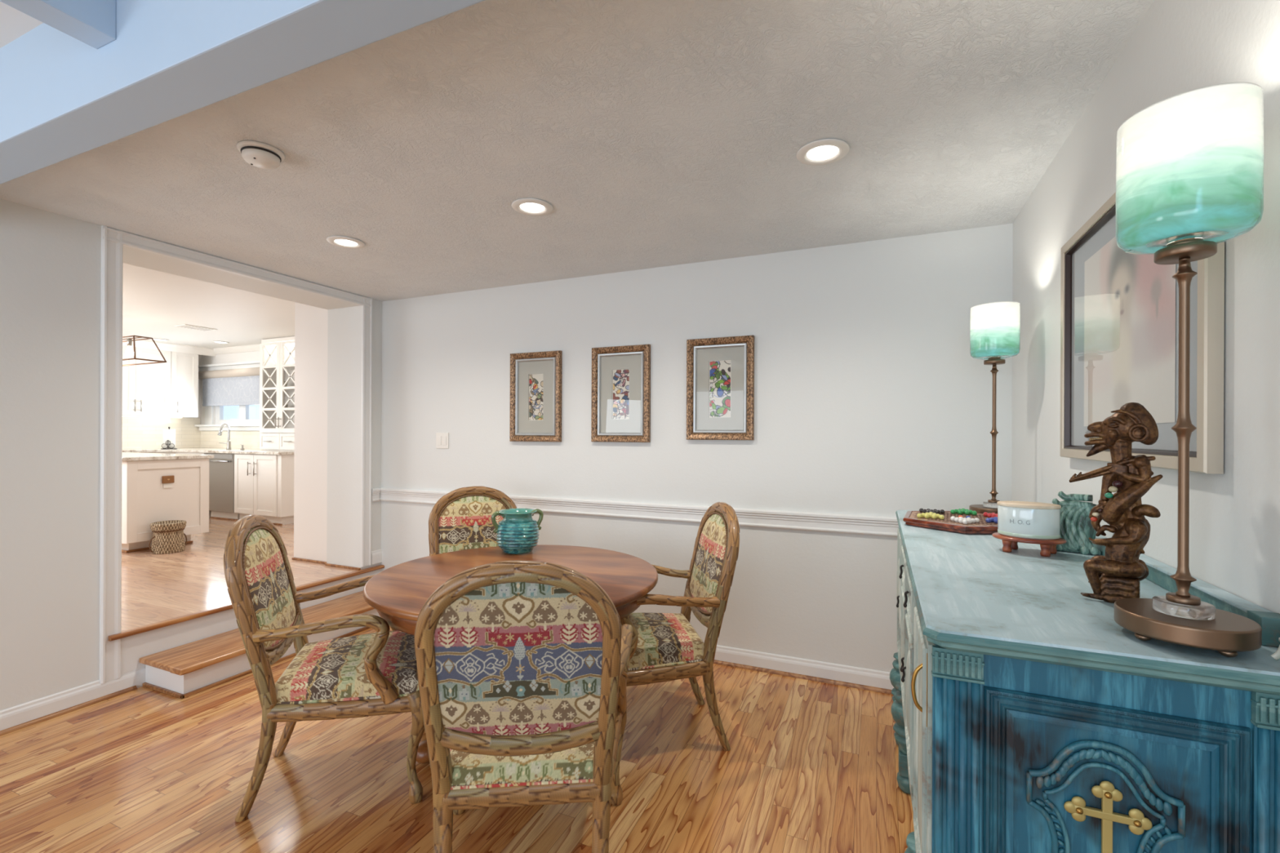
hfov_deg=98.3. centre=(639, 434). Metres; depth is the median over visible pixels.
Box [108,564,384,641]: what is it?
trim
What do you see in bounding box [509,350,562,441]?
framed picture
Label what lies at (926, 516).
marble
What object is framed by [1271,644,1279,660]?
lamp cord
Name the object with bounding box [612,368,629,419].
painting
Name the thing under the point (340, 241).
recessed light
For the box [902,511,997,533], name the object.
game board
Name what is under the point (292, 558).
trim
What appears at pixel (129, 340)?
socket
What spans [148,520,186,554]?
wicker basket
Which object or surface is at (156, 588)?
floor
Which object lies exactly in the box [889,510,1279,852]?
sideboard
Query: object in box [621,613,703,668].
seat cushion
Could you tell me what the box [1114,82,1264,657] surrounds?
table lamp
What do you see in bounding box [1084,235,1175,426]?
print
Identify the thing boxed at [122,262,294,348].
ceiling
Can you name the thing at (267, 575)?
cushion
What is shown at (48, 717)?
trim
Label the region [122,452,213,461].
island countertop
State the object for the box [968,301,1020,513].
table lamp
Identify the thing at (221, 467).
dishwasher
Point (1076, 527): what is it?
carved ornament
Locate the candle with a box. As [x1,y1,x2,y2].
[996,501,1061,539]
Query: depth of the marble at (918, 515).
2.08 m
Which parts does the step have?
shoe moulding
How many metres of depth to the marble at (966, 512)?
2.17 m
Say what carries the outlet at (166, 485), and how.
attached to the wall plaque
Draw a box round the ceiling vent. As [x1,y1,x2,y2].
[173,324,217,331]
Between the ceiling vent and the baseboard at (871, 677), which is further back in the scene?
the ceiling vent
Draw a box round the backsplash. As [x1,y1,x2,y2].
[122,416,261,448]
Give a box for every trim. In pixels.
[0,685,137,736]
[99,225,373,684]
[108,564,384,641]
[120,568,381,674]
[122,337,293,356]
[291,557,360,570]
[371,488,380,502]
[379,487,898,537]
[713,659,892,694]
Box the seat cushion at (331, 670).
[275,630,418,702]
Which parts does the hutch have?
drawer, door, handle, drawer, door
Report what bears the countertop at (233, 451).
on the base cabinet at (191, 453)
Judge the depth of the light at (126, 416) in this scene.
7.29 m
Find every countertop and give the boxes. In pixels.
[122,447,293,454]
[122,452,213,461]
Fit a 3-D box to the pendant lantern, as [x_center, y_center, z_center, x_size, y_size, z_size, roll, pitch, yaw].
[-5.285,-0.942,5.468,1.593,0.506,0.253,0,0,23]
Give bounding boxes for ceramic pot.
[491,508,543,554]
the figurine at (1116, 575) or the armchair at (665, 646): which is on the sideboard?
the figurine at (1116, 575)
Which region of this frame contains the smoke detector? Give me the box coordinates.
[235,140,284,169]
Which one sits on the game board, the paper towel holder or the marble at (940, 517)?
the marble at (940, 517)
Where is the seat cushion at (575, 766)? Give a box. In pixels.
[449,742,595,786]
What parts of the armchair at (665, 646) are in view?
seat frame, arm, arm, leg, rail, gimp trim, frame, leg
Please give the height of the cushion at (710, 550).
0.452 m
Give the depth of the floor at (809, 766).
2.19 m
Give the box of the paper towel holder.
[160,426,177,448]
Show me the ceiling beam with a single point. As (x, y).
(92, 23)
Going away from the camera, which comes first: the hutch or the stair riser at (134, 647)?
the stair riser at (134, 647)
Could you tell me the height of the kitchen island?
0.844 m
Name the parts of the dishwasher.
handle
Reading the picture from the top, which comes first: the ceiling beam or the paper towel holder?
the ceiling beam
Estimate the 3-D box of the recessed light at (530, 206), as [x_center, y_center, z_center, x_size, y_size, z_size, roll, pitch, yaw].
[-0.501,-1.058,2.577,0.190,0.011,0.190,0,0,23]
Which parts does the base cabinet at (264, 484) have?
door, shoe moulding, handle, door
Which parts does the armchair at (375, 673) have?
leg, frame, gimp trim, rail, leg, arm, seat frame, arm, leg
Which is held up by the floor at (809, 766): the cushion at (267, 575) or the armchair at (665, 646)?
the armchair at (665, 646)
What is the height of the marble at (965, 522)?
0.018 m
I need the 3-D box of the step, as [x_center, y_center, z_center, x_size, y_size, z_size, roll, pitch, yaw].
[-2.217,1.288,3.637,0.392,0.162,1.588,0,0,23]
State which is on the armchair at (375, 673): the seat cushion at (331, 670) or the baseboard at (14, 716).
the seat cushion at (331, 670)
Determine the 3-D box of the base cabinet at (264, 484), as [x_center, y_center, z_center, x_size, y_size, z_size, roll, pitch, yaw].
[-4.599,0.632,6.817,1.365,0.812,0.663,0,0,23]
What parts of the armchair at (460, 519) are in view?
gimp trim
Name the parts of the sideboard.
leg, drop pull, raised moulding, leg, drop pull, drop pull, raised moulding, drop pull, raised moulding, drop pull, raised moulding, raised moulding, leg, door, drawer, brass handle, raised moulding, door, moulding, panel, panel moulding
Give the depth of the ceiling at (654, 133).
1.99 m
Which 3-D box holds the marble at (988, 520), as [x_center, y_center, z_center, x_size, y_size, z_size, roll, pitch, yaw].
[1.248,0.307,1.980,0.018,0.018,0.018,0,0,23]
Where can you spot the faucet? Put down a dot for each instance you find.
(228, 442)
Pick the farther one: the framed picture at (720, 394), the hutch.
the hutch
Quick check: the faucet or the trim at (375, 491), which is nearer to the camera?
the trim at (375, 491)
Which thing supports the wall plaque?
attached to the kitchen island
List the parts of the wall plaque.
plate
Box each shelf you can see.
[264,409,294,411]
[270,366,294,369]
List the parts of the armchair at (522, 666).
leg, leg, rail, seat frame, leg, leg, arm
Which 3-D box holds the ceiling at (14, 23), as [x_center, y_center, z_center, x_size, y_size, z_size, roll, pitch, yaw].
[-2.031,-1.271,-0.860,4.288,0.080,4.810,0,0,23]
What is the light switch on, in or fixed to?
attached to the wall at (871, 397)
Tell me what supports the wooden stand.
on the sideboard
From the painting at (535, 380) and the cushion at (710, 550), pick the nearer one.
the cushion at (710, 550)
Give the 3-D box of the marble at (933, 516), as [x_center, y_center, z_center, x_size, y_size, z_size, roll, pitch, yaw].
[1.098,0.307,2.064,0.018,0.018,0.018,0,0,23]
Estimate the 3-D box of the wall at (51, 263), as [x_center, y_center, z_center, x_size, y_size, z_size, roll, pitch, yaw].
[-3.695,-0.038,1.192,0.380,2.800,7.267,0,0,23]
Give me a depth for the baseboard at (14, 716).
2.72 m
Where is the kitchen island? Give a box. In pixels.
[121,452,213,552]
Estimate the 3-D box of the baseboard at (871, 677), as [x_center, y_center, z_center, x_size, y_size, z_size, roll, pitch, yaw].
[-0.123,1.325,3.600,4.288,0.104,0.014,0,0,23]
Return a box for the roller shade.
[198,367,259,406]
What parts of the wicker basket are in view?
handle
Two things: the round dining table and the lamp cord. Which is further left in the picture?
the round dining table
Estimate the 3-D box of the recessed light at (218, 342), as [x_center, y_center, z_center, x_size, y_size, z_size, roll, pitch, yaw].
[-5.402,-1.189,7.130,0.170,0.011,0.170,0,0,23]
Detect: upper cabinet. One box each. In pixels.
[122,345,171,417]
[168,351,198,417]
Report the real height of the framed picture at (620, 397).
0.622 m
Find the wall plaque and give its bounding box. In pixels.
[161,475,174,488]
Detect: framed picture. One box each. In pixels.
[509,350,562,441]
[591,344,650,442]
[686,335,754,439]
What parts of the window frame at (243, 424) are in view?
casing, sill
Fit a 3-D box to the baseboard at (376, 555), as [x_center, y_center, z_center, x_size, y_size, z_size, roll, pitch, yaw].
[-2.099,0.975,4.406,0.014,0.104,0.097,0,0,23]
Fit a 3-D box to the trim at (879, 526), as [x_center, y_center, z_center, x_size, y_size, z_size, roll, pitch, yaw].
[-0.122,0.489,3.594,4.287,0.105,0.027,0,0,23]
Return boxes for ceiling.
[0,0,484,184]
[0,0,1154,301]
[0,1,43,48]
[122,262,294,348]
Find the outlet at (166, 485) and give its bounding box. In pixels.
[163,483,172,488]
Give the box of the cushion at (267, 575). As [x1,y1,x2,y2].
[243,527,295,648]
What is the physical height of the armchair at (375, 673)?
1.061 m
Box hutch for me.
[259,336,294,450]
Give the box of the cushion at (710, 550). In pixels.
[689,512,727,612]
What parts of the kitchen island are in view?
shoe moulding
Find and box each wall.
[0,198,382,711]
[150,354,200,448]
[293,302,328,561]
[380,223,1013,672]
[1011,0,1279,613]
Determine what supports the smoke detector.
attached to the ceiling at (654, 133)
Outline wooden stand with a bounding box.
[991,532,1066,556]
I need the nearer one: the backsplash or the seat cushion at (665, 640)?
the seat cushion at (665, 640)
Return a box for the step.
[138,591,380,698]
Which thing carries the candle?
on the wooden stand
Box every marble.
[916,513,922,518]
[924,513,929,518]
[931,514,937,519]
[938,515,944,519]
[962,519,968,524]
[964,510,969,515]
[985,517,991,523]
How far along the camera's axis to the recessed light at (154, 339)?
6.97 m
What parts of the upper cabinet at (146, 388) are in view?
door, handle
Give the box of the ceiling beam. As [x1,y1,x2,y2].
[0,0,115,48]
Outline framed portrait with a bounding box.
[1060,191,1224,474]
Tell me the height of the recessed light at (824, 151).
0.011 m
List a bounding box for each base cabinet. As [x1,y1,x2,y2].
[137,452,210,517]
[210,453,293,525]
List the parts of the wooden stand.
leg, leg, leg, leg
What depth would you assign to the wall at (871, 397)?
3.24 m
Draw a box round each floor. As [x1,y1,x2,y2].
[0,626,914,852]
[121,517,357,631]
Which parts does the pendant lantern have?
bulb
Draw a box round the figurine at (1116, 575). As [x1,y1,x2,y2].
[1068,402,1163,603]
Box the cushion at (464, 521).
[438,494,506,553]
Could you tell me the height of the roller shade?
0.496 m
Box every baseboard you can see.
[0,666,145,730]
[371,549,382,564]
[714,644,893,689]
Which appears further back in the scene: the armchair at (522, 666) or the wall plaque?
the wall plaque
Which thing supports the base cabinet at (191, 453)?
on the floor at (156, 588)
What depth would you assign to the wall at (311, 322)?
4.56 m
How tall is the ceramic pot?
0.216 m
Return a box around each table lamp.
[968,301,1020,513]
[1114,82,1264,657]
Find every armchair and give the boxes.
[223,514,424,822]
[413,560,632,852]
[428,486,516,555]
[620,502,739,751]
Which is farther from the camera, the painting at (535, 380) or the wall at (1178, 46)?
the painting at (535, 380)
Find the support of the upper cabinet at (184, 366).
attached to the wall at (199, 356)
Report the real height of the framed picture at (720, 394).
0.616 m
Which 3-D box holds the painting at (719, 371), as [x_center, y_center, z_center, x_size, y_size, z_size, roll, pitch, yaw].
[0.484,-0.276,3.344,0.136,0.345,0.001,0,0,23]
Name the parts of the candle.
lid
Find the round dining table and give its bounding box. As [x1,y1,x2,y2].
[363,544,657,763]
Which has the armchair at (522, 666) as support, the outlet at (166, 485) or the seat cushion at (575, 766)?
the seat cushion at (575, 766)
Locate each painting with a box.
[528,373,542,420]
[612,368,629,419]
[709,360,731,417]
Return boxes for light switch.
[435,432,448,448]
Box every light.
[125,416,182,417]
[151,337,168,341]
[213,341,228,343]
[326,235,364,248]
[511,198,552,215]
[795,138,849,165]
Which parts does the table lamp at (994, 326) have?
stem, lamp shade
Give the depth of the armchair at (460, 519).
3.33 m
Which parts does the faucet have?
spout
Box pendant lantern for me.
[122,335,166,366]
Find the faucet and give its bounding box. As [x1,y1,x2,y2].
[217,422,231,448]
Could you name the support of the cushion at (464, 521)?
on the armchair at (460, 519)
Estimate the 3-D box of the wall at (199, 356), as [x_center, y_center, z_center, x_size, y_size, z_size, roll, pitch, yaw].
[-7.449,-0.089,5.331,0.100,2.231,5.900,0,0,23]
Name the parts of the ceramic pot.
handle, handle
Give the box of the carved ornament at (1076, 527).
[1052,491,1101,555]
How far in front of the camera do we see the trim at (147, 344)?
7.39 m
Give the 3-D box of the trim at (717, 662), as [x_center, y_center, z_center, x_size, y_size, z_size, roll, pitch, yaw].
[-0.126,1.369,3.592,4.288,0.018,0.030,0,0,23]
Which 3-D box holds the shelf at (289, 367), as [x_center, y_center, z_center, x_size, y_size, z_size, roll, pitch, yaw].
[-4.327,-0.841,6.905,0.706,0.016,0.249,0,0,23]
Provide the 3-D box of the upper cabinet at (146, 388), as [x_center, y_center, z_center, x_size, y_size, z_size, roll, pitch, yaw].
[-6.497,-0.679,6.944,0.358,0.883,0.893,0,0,23]
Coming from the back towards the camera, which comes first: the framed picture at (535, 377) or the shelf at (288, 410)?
the shelf at (288, 410)
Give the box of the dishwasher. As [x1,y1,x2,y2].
[204,453,239,519]
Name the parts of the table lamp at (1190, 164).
stem, lamp shade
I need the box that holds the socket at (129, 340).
[127,338,132,346]

